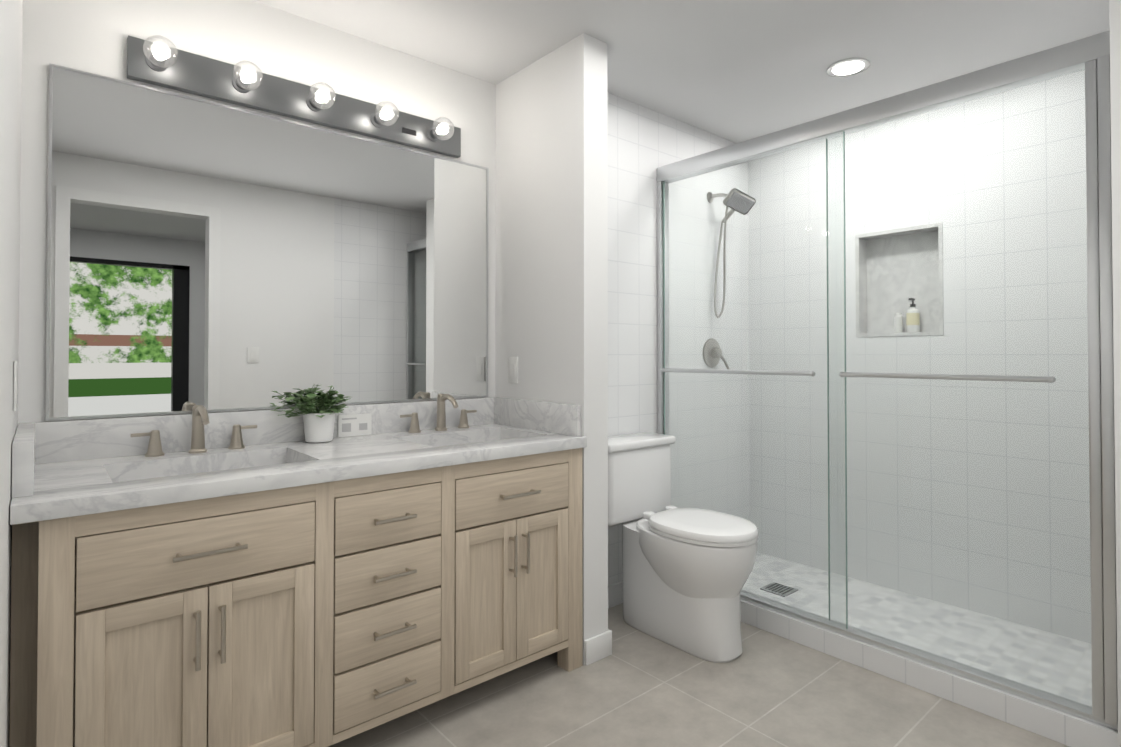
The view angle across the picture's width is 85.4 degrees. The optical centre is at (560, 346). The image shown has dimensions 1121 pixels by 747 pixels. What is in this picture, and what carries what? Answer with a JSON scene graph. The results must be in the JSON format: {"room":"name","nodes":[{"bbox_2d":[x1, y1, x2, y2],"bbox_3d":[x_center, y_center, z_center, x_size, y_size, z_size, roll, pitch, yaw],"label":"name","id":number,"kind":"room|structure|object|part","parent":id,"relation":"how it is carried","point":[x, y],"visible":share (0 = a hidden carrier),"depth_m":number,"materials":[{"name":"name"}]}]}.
{"room":"bathroom","nodes":[
{"label":"bathroom","id":0,"kind":"room"},
{"bbox_2d":[0,0,22,746],"bbox_3d":[-0.802,-0.020,0.773,0.120,2.440,2.670,1,-1,-41],"label":"wall","id":1,"kind":"structure","parent":0,"point":[11,17],"depth_m":1.18,"materials":[{"name":"white paint"}]},
{"bbox_2d":[13,361,17,410],"bbox_3d":[-1.277,0.091,1.424,0.005,0.115,0.080,1,-1,-41],"label":"switch plate","id":2,"kind":"object","parent":1,"relation":"attached to","point":[15,386],"visible":1,"depth_m":1.39,"materials":[{"name":"white plastic"}]},
{"bbox_2d":[12,422,36,497],"bbox_3d":[-1.352,0.275,1.535,0.036,0.119,0.508,1,-1,-41],"label":"backsplash","id":3,"kind":"structure","parent":1,"relation":"attached to","point":[24,445],"depth_m":1.35,"materials":[{"name":"white stone"}]},
{"bbox_2d":[18,0,495,651],"bbox_3d":[-0.962,0.000,2.313,1.640,2.440,0.120,1,-1,-41],"label":"wall","id":4,"kind":"structure","parent":0,"point":[90,36],"depth_m":2.05,"materials":[{"name":"white paint"}]},
{"bbox_2d":[37,398,492,465],"bbox_3d":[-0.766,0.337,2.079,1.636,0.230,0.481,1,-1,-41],"label":"backsplash","id":5,"kind":"structure","parent":4,"relation":"attached to","point":[87,440],"depth_m":2.03,"materials":[{"name":"white stone"}]},
{"bbox_2d":[45,63,488,420],"bbox_3d":[-0.913,-0.300,2.268,1.530,1.042,0.014,1,-1,-41],"label":"mirror","id":6,"kind":"object","parent":4,"relation":"attached to","point":[209,256],"visible":0.92,"depth_m":2.10,"materials":[{"name":"silver metal"}]},
{"bbox_2d":[127,35,460,157],"bbox_3d":[-0.855,-0.899,2.231,1.190,0.125,0.159,1,-1,-41],"label":"vanity light bar","id":7,"kind":"object","parent":4,"relation":"attached to","point":[158,64],"visible":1,"depth_m":2.17,"materials":[{"name":"silver metal"}]},
{"bbox_2d":[338,413,371,437],"bbox_3d":[-0.791,0.301,2.340,0.130,0.084,0.004,1,-1,-41],"label":"printed card","id":8,"kind":"object","parent":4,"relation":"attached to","point":[349,425],"visible":1,"depth_m":2.34,"materials":[{"name":"white paper"}]},
{"bbox_2d":[495,33,607,664],"bbox_3d":[-0.095,0.005,2.661,0.130,2.440,0.720,1,-1,-41],"label":"wall","id":9,"kind":"structure","parent":0,"point":[551,307],"depth_m":2.44,"materials":[{"name":"white paint"}]},
{"bbox_2d":[508,357,517,382],"bbox_3d":[-0.210,0.102,2.688,0.007,0.115,0.070,1,-1,-41],"label":"outlet","id":10,"kind":"object","parent":9,"relation":"attached to","point":[512,369],"visible":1,"depth_m":2.68,"materials":[{"name":"white plastic"}]},
{"bbox_2d":[493,398,580,433],"bbox_3d":[-0.112,0.288,2.559,0.020,0.119,0.564,1,-1,-41],"label":"backsplash","id":11,"kind":"structure","parent":9,"relation":"attached to","point":[547,417],"depth_m":2.52,"materials":[{"name":"white stone"}]},
{"bbox_2d":[585,629,611,665],"bbox_3d":[0.045,1.175,2.493,0.140,0.095,0.332,1,-1,-41],"label":"baseboard","id":12,"kind":"structure","parent":9,"relation":"attached to","point":[598,647],"depth_m":2.36,"materials":[{"name":"white paint"}]},
{"bbox_2d":[607,92,749,585],"bbox_3d":[0.565,0.012,3.251,1.640,2.440,0.120,1,-1,-41],"label":"tiled wall","id":13,"kind":"structure","parent":0,"point":[644,143],"depth_m":3.24,"materials":[{"name":"tile"}]},
{"bbox_2d":[608,581,622,608],"bbox_3d":[0.241,1.177,2.872,0.651,0.100,0.012,1,-1,-41],"label":"baseboard","id":14,"kind":"structure","parent":13,"relation":"attached to","point":[615,594],"depth_m":2.88,"materials":[{"name":"wood"}]},
{"bbox_2d":[703,188,755,369],"bbox_3d":[0.930,-0.372,3.338,0.184,0.998,0.228,1,-1,-41],"label":"shower head","id":15,"kind":"object","parent":13,"relation":"attached to","point":[748,202],"depth_m":3.37},
{"bbox_2d":[657,31,1117,730],"bbox_3d":[1.240,0.099,2.255,0.108,2.060,2.266,1,-1,-41],"label":"shower glass door","id":16,"kind":"structure","parent":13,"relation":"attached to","point":[1089,57],"depth_m":2.04,"materials":[{"name":"clear glass"}]},
{"bbox_2d":[253,0,1109,142],"bbox_3d":[1.144,-1.277,0.236,5.200,0.060,6.200,1,-1,-41],"label":"ceiling","id":17,"kind":"structure","parent":0,"point":[736,71],"depth_m":2.42,"materials":[{"name":"white paint"}]},
{"bbox_2d":[827,58,869,76],"bbox_3d":[1.250,-1.213,2.643,0.170,0.006,0.170,1,-1,-41],"label":"recessed light","id":18,"kind":"object","parent":17,"relation":"in","point":[848,67],"visible":1,"depth_m":2.64,"materials":[{"name":"white paint"}]},
{"bbox_2d":[328,603,1069,746],"bbox_3d":[1.144,1.222,0.204,5.200,0.060,6.200,1,-1,-41],"label":"floor","id":19,"kind":"structure","parent":0,"point":[637,688],"depth_m":2.04,"materials":[{"name":"tile"}]},
{"bbox_2d":[9,430,586,746],"bbox_3d":[-0.715,0.798,2.010,1.631,0.836,0.637,1,-1,-41],"label":"bathroom vanity","id":20,"kind":"object","parent":19,"relation":"on","point":[199,576],"depth_m":1.65,"materials":[{"name":"brown wood"}]},
{"bbox_2d":[10,434,586,517],"bbox_3d":[-0.677,0.401,1.975,1.636,0.123,0.482,1,-1,-41],"label":"countertop","id":21,"kind":"structure","parent":20,"relation":"on","point":[56,499],"depth_m":1.62,"materials":[{"name":"white stone"}]},
{"bbox_2d":[271,386,350,442],"bbox_3d":[-0.871,0.241,2.171,0.278,0.200,0.158,1,-1,-41],"label":"potted plant","id":22,"kind":"object","parent":21,"relation":"on","point":[319,425],"visible":1,"depth_m":2.16,"materials":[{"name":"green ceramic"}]},
{"bbox_2d":[608,432,758,662],"bbox_3d":[0.491,0.821,2.596,0.460,0.805,0.732,1,-1,-41],"label":"toilet","id":23,"kind":"object","parent":19,"relation":"on","point":[686,572],"visible":0.94,"depth_m":2.47,"materials":[{"name":"white ceramic"}]},
{"bbox_2d":[742,552,1091,706],"bbox_3d":[1.586,1.210,2.536,0.757,0.026,2.270,1,-1,-41],"label":"shower pan","id":24,"kind":"object","parent":19,"relation":"on","point":[965,639],"depth_m":2.61,"materials":[{"name":"tile"}]},
{"bbox_3d":[1.088,1.206,3.024,0.130,0.006,0.130,1,-1,-41],"label":"drain grate","id":25,"kind":"part","parent":24,"relation":"part of","materials":[{"name":"grey metal"}]},
{"bbox_2d":[740,599,1117,746],"bbox_3d":[1.260,1.174,2.258,0.100,0.090,2.270,1,-1,-41],"label":"shower curb","id":26,"kind":"object","parent":19,"relation":"on","point":[1064,728],"visible":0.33,"depth_m":2.11,"materials":[{"name":"tile"}]},
{"bbox_2d":[748,70,1090,643],"bbox_3d":[1.918,0.007,2.836,0.123,2.440,2.270,1,-1,-41],"label":"wall","id":27,"kind":"structure","parent":0,"point":[1053,302],"depth_m":2.89,"materials":[{"name":"tile"}]},
{"bbox_2d":[894,313,902,332],"bbox_3d":[1.702,-0.121,3.061,0.039,0.100,0.039,-1,-1,37],"label":"soap bottle","id":28,"kind":"object","parent":27,"relation":"in","point":[897,321],"depth_m":3.05,"materials":[{"name":"white plastic"}]},
{"bbox_2d":[906,298,919,331],"bbox_3d":[1.749,-0.156,3.015,0.057,0.168,0.059,0,-1,7],"label":"soap bottle","id":29,"kind":"object","parent":27,"relation":"in","point":[912,324],"depth_m":2.99,"materials":[{"name":"white plastic"}]},
{"bbox_2d":[1109,0,1120,746],"bbox_3d":[2.023,-0.004,2.047,0.990,2.440,0.135,1,-1,-41],"label":"wall","id":30,"kind":"structure","parent":0,"point":[1115,49],"depth_m":1.76,"materials":[{"name":"white paint"}]}
]}

